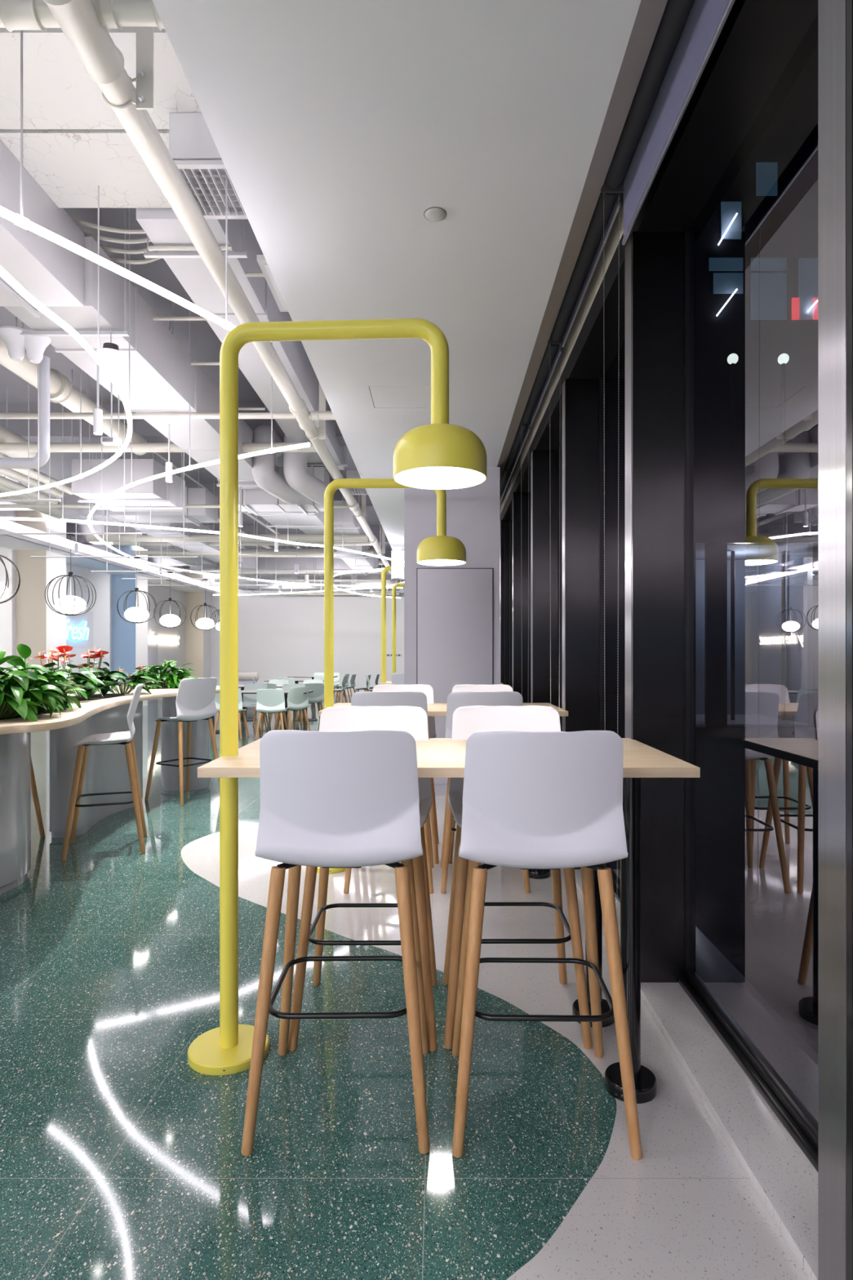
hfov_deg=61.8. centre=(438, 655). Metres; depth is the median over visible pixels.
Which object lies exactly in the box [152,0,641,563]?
ceiling
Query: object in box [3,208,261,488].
ceiling beam
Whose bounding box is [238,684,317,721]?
dining table
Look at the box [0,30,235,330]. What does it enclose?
tube light
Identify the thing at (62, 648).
flower
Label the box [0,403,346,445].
ceiling beam
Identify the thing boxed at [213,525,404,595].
tube light
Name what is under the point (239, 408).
strut
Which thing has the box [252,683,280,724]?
dining chair
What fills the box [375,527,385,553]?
hanger
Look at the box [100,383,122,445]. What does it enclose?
sensor box
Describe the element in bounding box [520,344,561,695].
roller blind
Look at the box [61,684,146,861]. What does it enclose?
bar stool
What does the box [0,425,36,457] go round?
pipe
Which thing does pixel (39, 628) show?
wall pillar
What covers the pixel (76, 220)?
conduit
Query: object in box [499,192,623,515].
trim
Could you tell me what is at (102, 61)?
drain pipe
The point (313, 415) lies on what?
pipe
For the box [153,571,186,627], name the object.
pendant lamp
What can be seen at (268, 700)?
dining chair
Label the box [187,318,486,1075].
floor lamp
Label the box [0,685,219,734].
countertop
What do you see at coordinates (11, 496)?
pipe
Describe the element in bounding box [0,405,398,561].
tube light
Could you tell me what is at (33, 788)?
bar stool
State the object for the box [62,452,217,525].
air duct
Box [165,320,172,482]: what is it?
spotlight
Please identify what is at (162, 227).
air duct
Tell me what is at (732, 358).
street lamp
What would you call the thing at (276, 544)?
spotlight
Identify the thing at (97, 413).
spotlight
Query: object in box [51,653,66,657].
flower
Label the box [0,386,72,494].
pipe
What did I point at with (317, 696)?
dining chair
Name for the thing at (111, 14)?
pipe
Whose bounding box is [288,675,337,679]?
dining table
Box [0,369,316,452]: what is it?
pipe
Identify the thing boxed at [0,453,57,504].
pipe
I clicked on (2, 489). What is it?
pipe
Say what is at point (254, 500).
air duct
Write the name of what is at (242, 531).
pipe
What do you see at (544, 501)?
pillar
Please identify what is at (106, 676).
anthurium
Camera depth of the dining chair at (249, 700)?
14.02 m
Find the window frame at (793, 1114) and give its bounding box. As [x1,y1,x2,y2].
[678,970,818,1173]
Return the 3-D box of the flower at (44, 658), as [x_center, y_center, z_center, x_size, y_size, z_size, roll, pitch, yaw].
[-2.955,0.014,5.453,0.122,0.044,0.104,0,0,0]
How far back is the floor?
2.19 m
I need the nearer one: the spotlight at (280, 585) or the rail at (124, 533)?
the rail at (124, 533)
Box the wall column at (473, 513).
[404,466,499,795]
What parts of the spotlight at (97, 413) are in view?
hanging rod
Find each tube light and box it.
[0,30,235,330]
[0,185,132,497]
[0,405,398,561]
[87,296,402,588]
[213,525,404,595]
[333,542,400,598]
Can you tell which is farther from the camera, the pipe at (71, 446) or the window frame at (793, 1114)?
the pipe at (71, 446)
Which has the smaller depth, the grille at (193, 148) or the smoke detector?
the smoke detector
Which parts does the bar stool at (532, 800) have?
leg, leg, seat frame, leg, leg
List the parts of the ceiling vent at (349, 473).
frame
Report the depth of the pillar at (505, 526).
9.28 m
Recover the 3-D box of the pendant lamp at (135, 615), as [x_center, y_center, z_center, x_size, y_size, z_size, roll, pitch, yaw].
[-3.260,-0.708,7.700,0.408,0.708,0.388,0,0,27]
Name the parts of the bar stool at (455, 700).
leg, leg, leg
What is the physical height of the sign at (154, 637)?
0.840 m
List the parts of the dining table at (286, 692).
leg, leg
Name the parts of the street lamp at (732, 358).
lamp post, globe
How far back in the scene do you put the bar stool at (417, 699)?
4.23 m
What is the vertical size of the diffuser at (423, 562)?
0.006 m
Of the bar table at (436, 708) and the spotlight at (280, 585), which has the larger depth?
the spotlight at (280, 585)
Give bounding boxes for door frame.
[818,0,852,1279]
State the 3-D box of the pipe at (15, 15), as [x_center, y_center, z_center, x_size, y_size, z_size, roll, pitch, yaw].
[-3.365,-2.551,2.330,4.270,0.995,0.092,0,0,0]
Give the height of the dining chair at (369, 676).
0.852 m
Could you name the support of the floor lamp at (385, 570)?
on the floor
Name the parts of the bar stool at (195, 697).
leg, leg, leg, leg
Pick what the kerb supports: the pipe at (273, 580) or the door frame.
the door frame
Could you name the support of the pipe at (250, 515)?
hanging from the ceiling at (205, 344)
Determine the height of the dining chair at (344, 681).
0.852 m
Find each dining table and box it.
[210,690,313,733]
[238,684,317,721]
[264,679,324,684]
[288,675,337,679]
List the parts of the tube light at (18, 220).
hanging rod, hanging rod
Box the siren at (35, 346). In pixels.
[23,328,51,363]
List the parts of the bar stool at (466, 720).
leg, leg, leg, leg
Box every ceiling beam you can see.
[0,0,201,128]
[0,128,171,208]
[0,139,84,317]
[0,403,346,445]
[0,483,374,510]
[0,519,219,594]
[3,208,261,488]
[66,524,389,544]
[71,418,185,511]
[147,550,398,565]
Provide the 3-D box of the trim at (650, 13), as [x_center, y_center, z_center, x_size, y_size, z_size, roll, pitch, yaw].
[0.642,-2.140,6.800,0.115,0.500,37.600,0,0,0]
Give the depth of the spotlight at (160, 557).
15.38 m
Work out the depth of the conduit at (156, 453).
10.86 m
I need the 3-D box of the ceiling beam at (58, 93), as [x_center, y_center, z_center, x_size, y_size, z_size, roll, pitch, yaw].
[-4.835,-2.775,3.123,7.990,0.550,0.525,0,0,0]
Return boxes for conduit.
[71,217,145,234]
[81,230,151,244]
[99,244,153,254]
[108,256,161,264]
[153,452,207,488]
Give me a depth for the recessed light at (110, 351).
4.55 m
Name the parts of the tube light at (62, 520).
hanging rod, hanging rod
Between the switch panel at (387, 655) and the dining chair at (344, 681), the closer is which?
the dining chair at (344, 681)
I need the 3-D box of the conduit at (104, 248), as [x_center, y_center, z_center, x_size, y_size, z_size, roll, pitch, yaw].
[-2.231,-2.640,4.421,1.038,0.105,0.282,0,0,-39]
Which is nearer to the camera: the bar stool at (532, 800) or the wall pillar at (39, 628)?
the bar stool at (532, 800)
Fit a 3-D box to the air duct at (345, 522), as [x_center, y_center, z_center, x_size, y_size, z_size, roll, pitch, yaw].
[-1.825,-2.557,12.125,1.110,0.984,1.750,0,0,0]
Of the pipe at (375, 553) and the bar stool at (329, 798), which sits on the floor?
the bar stool at (329, 798)
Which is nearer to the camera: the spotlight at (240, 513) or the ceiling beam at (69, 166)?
the ceiling beam at (69, 166)
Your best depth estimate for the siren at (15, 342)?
4.60 m
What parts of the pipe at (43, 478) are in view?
hanging rod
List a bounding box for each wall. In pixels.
[0,510,185,700]
[209,570,404,694]
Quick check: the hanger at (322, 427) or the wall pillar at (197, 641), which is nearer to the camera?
the hanger at (322, 427)
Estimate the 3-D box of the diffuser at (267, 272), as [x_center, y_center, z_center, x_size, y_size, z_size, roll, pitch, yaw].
[-0.945,-2.217,4.300,0.090,0.003,0.520,0,0,0]
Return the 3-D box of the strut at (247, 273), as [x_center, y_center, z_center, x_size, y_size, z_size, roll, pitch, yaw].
[-1.010,-2.460,4.600,0.500,0.028,0.028,0,0,0]
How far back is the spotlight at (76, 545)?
12.18 m
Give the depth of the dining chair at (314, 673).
23.61 m
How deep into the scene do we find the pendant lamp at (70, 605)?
6.18 m
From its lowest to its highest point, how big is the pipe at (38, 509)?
0.793 m
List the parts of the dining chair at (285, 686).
leg, leg, leg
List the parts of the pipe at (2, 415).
hanging rod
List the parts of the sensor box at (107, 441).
hanging rod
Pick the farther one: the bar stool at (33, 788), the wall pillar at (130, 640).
the wall pillar at (130, 640)
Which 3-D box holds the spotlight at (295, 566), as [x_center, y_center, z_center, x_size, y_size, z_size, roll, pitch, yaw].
[-2.833,-2.349,14.220,0.090,1.401,0.090,0,0,0]
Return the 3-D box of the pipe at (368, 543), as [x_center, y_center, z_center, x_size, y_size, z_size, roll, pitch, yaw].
[-3.665,-2.560,13.400,4.870,0.978,0.099,0,0,0]
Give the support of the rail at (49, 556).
hanging from the ceiling at (205, 344)
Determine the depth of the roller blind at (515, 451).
6.83 m
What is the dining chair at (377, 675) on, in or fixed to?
on the floor
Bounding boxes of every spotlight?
[74,522,78,553]
[93,229,102,435]
[159,557,162,574]
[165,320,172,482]
[238,486,243,526]
[274,457,278,551]
[278,546,281,591]
[293,528,298,573]
[304,546,308,582]
[369,546,373,591]
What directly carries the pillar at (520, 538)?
on the kerb
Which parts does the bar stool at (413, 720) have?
leg, leg, leg, leg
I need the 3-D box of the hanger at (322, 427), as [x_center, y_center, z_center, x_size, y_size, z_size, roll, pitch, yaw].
[-1.141,-2.527,6.607,0.187,1.044,0.034,0,0,0]
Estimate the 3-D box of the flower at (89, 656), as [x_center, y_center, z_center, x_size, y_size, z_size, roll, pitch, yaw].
[-2.930,0.006,5.955,0.112,0.032,0.123,0,0,0]
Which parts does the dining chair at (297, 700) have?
leg, leg, leg, leg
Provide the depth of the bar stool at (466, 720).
2.96 m
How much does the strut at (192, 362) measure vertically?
0.028 m
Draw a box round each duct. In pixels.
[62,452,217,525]
[102,522,217,565]
[132,522,257,568]
[136,208,347,470]
[190,557,378,575]
[238,465,329,515]
[238,574,399,591]
[247,470,328,528]
[251,424,302,504]
[283,434,328,504]
[292,494,366,534]
[334,510,377,572]
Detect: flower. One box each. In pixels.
[31,655,46,659]
[43,655,57,659]
[44,654,59,661]
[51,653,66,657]
[55,645,72,652]
[58,657,70,662]
[77,663,87,667]
[80,653,94,657]
[83,654,96,658]
[93,654,105,658]
[95,650,108,653]
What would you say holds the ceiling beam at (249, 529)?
attached to the ceiling at (205, 344)
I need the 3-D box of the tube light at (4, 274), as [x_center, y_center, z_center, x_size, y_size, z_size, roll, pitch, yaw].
[-2.845,-2.302,5.138,1.084,1.494,5.595,0,0,-32]
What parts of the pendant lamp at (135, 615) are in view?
glass globe, cord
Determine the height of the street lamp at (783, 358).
7.773 m
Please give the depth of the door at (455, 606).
7.12 m
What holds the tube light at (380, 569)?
hanging from the ceiling at (205, 344)
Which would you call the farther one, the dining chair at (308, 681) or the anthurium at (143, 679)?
the dining chair at (308, 681)
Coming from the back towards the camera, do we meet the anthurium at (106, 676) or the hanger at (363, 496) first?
the hanger at (363, 496)
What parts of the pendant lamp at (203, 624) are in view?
glass globe, cord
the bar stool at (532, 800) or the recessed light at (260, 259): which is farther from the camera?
the recessed light at (260, 259)
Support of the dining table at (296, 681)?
on the floor
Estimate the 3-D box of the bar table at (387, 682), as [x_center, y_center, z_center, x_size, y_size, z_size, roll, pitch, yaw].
[0.032,0.875,9.418,1.576,1.050,0.808,0,0,0]
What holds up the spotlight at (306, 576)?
hanging from the ceiling at (205, 344)
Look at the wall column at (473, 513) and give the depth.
7.14 m
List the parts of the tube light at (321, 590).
hanging rod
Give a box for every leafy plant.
[0,644,86,713]
[0,648,65,721]
[125,658,197,688]
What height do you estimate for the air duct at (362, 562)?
1.084 m
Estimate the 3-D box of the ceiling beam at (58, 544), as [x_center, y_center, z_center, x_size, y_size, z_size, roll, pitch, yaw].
[-8.335,-2.375,6.800,0.990,0.350,37.600,0,0,0]
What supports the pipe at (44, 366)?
hanging from the ceiling at (205, 344)
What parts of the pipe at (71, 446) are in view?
hanging rod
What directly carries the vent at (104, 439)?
attached to the sensor box at (107, 441)
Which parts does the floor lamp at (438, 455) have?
lamp shade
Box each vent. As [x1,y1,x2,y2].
[102,437,112,441]
[346,470,368,494]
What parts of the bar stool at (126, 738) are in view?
leg, leg, leg, leg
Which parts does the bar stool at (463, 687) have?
leg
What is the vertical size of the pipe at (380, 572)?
0.736 m
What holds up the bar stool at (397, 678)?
on the floor
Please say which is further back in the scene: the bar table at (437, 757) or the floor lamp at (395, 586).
the floor lamp at (395, 586)
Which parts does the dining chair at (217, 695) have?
leg, leg, leg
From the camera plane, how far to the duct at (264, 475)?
8.02 m
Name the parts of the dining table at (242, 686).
leg, plate, plate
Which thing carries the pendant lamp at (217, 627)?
hanging from the rail at (161, 584)
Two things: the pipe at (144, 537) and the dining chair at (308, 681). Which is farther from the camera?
the dining chair at (308, 681)
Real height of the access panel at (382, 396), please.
0.019 m
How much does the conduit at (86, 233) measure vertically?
0.106 m
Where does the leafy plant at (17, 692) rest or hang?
on the bar counter at (106, 771)
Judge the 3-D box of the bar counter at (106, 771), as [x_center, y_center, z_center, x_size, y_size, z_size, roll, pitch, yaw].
[-3.121,0.873,4.952,2.200,1.054,6.939,0,0,0]
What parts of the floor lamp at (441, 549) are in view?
lamp shade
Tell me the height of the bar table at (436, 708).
1.050 m
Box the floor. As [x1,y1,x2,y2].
[0,694,808,1279]
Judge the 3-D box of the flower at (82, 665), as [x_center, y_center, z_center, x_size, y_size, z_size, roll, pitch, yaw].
[-3.040,0.084,6.076,0.112,0.036,0.120,0,0,0]
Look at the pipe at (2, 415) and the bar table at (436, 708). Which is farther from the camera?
the pipe at (2, 415)
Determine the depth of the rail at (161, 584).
10.80 m
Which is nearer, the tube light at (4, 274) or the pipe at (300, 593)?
the tube light at (4, 274)
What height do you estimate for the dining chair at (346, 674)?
0.852 m
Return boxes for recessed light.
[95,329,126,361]
[256,254,288,311]
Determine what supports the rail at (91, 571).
hanging from the ceiling at (205, 344)
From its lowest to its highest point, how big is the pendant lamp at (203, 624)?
0.708 m
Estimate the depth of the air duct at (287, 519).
10.53 m
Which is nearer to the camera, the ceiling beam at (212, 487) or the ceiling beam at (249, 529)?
the ceiling beam at (212, 487)
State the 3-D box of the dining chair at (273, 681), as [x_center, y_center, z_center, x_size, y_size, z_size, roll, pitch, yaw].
[-3.700,0.977,16.300,0.501,0.852,0.490,0,0,0]
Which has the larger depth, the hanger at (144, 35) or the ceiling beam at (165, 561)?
the ceiling beam at (165, 561)
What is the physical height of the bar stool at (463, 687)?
1.191 m
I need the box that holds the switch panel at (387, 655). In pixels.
[386,653,401,656]
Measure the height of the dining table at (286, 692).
0.750 m
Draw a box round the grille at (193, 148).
[168,112,247,218]
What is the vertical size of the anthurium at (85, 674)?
0.444 m
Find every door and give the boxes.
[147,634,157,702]
[416,568,493,783]
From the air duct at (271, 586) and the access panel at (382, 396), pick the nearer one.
the access panel at (382, 396)
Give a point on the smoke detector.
(434, 214)
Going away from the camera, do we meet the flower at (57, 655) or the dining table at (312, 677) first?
the flower at (57, 655)
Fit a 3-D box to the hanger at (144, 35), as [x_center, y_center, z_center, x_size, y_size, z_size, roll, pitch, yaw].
[-1.141,-2.527,2.607,0.187,1.044,0.034,0,0,0]
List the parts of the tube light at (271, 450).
hanging rod, hanging rod, hanging rod, hanging rod, hanging rod, hanging rod, hanging rod, hanging rod, hanging rod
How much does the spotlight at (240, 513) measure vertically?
1.451 m
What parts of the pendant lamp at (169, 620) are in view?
glass globe, cord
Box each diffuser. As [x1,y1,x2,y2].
[263,264,287,309]
[395,466,484,487]
[417,559,464,564]
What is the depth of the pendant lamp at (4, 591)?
4.92 m
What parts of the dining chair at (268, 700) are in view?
leg, leg, leg, leg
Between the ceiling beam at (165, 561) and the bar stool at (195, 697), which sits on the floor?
the bar stool at (195, 697)
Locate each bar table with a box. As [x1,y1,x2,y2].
[197,737,700,1103]
[318,702,568,879]
[378,680,503,684]
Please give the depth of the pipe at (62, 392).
6.23 m
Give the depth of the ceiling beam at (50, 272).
3.87 m
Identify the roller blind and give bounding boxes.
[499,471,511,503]
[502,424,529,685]
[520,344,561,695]
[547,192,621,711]
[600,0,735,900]
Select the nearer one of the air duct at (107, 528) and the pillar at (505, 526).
the pillar at (505, 526)
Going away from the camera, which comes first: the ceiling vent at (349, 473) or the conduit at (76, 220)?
the conduit at (76, 220)
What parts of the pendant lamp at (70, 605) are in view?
glass globe, cord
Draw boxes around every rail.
[0,363,60,501]
[0,408,142,534]
[31,452,198,557]
[90,570,219,572]
[121,454,251,579]
[147,454,266,586]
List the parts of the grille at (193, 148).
frame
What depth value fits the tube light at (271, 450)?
6.56 m
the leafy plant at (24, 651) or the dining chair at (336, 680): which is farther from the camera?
the dining chair at (336, 680)
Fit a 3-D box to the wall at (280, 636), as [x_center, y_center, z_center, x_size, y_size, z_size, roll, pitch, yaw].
[-3.915,-0.825,25.725,10.430,4.450,0.250,0,0,0]
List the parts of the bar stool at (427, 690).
leg, leg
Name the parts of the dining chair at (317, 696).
leg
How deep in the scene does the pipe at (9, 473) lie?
8.94 m
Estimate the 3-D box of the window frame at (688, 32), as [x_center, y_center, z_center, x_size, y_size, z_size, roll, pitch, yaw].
[0.746,-0.511,1.557,0.102,3.148,3.013,0,0,0]
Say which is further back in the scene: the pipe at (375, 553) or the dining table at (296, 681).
the dining table at (296, 681)
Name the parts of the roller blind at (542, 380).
bead chain, rail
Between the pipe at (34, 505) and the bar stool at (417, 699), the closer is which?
the bar stool at (417, 699)
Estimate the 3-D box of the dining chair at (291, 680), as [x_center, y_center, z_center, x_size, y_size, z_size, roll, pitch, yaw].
[-3.900,0.977,18.400,0.501,0.852,0.490,0,0,0]
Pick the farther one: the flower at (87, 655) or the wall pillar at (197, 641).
the wall pillar at (197, 641)
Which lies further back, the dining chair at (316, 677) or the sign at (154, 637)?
the sign at (154, 637)
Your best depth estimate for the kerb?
2.30 m
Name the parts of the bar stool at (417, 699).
leg, leg, leg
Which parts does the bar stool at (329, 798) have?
leg, leg, seat frame, leg, leg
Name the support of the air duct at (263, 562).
hanging from the ceiling at (205, 344)
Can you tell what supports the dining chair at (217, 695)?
on the floor
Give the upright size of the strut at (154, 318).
0.028 m
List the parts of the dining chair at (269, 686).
leg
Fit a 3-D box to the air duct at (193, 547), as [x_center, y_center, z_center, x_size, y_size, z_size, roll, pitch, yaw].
[-4.600,-2.532,14.200,0.760,1.034,5.600,0,0,0]
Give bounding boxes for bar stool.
[31,759,44,837]
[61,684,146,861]
[144,677,219,805]
[240,729,430,1155]
[288,706,437,1051]
[343,691,434,893]
[372,684,439,863]
[391,672,404,684]
[440,691,530,893]
[443,705,592,1048]
[448,684,513,863]
[452,730,642,1159]
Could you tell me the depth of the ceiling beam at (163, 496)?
8.25 m
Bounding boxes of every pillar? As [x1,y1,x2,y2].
[16,510,66,688]
[112,544,147,706]
[185,568,209,678]
[499,520,512,688]
[512,492,530,702]
[530,449,562,731]
[562,377,606,869]
[625,230,695,982]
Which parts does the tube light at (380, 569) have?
hanging rod, hanging rod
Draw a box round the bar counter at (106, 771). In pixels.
[0,685,219,893]
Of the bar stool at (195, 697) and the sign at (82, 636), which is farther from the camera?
the sign at (82, 636)
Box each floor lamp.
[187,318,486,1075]
[316,478,466,873]
[381,565,398,682]
[391,582,404,675]
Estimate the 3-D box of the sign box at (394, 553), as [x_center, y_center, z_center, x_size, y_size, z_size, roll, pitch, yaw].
[-0.421,-0.985,7.550,0.157,0.350,0.140,0,0,0]
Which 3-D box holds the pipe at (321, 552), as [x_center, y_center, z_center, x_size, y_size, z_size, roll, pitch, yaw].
[-3.700,-2.528,14.200,4.800,1.042,0.087,0,0,0]
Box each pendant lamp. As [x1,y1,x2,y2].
[0,555,20,603]
[44,533,96,615]
[116,556,156,622]
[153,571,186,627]
[190,578,219,630]
[210,609,219,631]
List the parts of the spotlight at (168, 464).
hanging rod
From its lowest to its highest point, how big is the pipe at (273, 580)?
1.042 m
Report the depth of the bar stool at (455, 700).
4.24 m
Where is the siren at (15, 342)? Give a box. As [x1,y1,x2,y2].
[0,316,25,361]
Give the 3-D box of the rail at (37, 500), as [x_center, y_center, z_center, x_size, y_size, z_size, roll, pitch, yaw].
[-3.500,-2.054,4.900,1.800,1.989,0.016,0,0,0]
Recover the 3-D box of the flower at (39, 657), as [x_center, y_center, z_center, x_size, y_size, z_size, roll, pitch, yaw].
[-3.010,0.011,5.373,0.105,0.032,0.124,0,0,0]
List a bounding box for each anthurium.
[6,644,106,700]
[58,647,128,697]
[78,664,163,695]
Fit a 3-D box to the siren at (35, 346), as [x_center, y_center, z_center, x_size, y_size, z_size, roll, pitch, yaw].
[-2.653,-2.490,4.684,0.190,1.119,0.190,0,0,0]
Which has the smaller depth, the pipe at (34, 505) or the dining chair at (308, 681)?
the pipe at (34, 505)
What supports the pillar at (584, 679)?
on the kerb
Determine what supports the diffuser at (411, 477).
attached to the floor lamp at (438, 455)
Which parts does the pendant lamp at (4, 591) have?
glass globe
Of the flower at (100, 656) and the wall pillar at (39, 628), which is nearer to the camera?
the flower at (100, 656)
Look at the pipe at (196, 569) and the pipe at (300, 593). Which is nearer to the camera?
the pipe at (196, 569)
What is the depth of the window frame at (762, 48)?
2.47 m
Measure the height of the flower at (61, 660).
0.042 m
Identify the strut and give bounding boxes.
[147,245,232,250]
[152,316,208,320]
[191,361,219,364]
[238,407,265,409]
[243,271,264,276]
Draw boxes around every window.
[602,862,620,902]
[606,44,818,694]
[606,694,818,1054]
[695,444,818,727]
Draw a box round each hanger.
[102,26,153,109]
[305,383,325,439]
[352,492,365,516]
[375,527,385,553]
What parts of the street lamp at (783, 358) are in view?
lamp post, globe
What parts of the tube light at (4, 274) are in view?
hanging rod, hanging rod, hanging rod, hanging rod, hanging rod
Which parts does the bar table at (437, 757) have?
leg, leg, leg, leg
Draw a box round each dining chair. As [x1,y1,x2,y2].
[213,688,248,739]
[238,684,268,728]
[252,678,255,713]
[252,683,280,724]
[254,688,288,739]
[264,679,288,716]
[273,686,311,731]
[275,684,306,728]
[276,677,294,684]
[297,683,324,723]
[301,679,323,710]
[310,675,324,706]
[313,672,324,675]
[333,672,340,698]
[333,673,351,702]
[333,675,347,702]
[337,674,355,702]
[354,675,370,692]
[364,674,379,691]
[365,675,373,691]
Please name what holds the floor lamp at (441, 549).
on the floor
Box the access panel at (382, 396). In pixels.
[369,386,431,407]
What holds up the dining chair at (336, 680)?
on the floor
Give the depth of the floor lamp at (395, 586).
11.42 m
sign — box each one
[66,619,88,639]
[147,631,179,644]
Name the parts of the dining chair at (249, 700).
leg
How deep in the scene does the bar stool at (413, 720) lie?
2.95 m
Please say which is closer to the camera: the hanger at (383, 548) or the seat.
the hanger at (383, 548)
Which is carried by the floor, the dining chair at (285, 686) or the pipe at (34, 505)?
the dining chair at (285, 686)
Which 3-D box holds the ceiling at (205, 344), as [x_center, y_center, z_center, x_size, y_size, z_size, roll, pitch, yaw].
[-4.990,-3.150,6.950,8.280,0.200,37.900,0,0,0]
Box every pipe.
[0,0,60,31]
[0,300,295,418]
[0,337,147,455]
[0,355,49,468]
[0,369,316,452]
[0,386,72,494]
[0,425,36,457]
[0,452,348,507]
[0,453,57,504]
[0,468,64,497]
[0,484,62,514]
[0,491,81,523]
[0,493,66,519]
[43,0,391,573]
[85,525,368,542]
[93,0,164,30]
[112,540,372,545]
[131,546,373,555]
[151,514,377,557]
[171,561,381,571]
[214,578,391,582]
[217,516,272,548]
[238,569,391,575]
[242,511,315,548]
[254,591,399,595]
[308,410,335,421]
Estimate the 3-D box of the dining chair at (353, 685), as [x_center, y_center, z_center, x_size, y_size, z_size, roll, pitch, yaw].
[-2.720,0.977,21.300,0.490,0.852,0.501,0,0,10]
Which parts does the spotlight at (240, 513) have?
hanging rod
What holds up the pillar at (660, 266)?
on the kerb
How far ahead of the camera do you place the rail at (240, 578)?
9.90 m
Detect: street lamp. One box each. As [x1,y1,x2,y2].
[727,353,738,719]
[777,353,789,719]
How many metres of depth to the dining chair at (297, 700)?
12.64 m
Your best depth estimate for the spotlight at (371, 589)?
19.96 m
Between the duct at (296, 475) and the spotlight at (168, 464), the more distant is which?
the duct at (296, 475)
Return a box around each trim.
[497,0,667,479]
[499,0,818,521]
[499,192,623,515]
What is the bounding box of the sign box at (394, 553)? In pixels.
[391,548,404,579]
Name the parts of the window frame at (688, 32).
bead chain, rail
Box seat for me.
[238,671,258,708]
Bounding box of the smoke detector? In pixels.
[423,206,446,222]
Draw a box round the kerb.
[574,859,818,1279]
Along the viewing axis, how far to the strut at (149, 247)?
4.24 m
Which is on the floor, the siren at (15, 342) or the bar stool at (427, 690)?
the bar stool at (427, 690)
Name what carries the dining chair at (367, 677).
on the floor
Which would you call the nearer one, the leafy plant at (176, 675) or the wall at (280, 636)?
the leafy plant at (176, 675)
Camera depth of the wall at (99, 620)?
18.42 m
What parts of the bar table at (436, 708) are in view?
leg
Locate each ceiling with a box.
[0,208,391,568]
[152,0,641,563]
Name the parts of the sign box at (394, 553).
glass rod, glass rod, glass rod, glass rod, glass rod, glass rod, glass rod, glass rod, glass rod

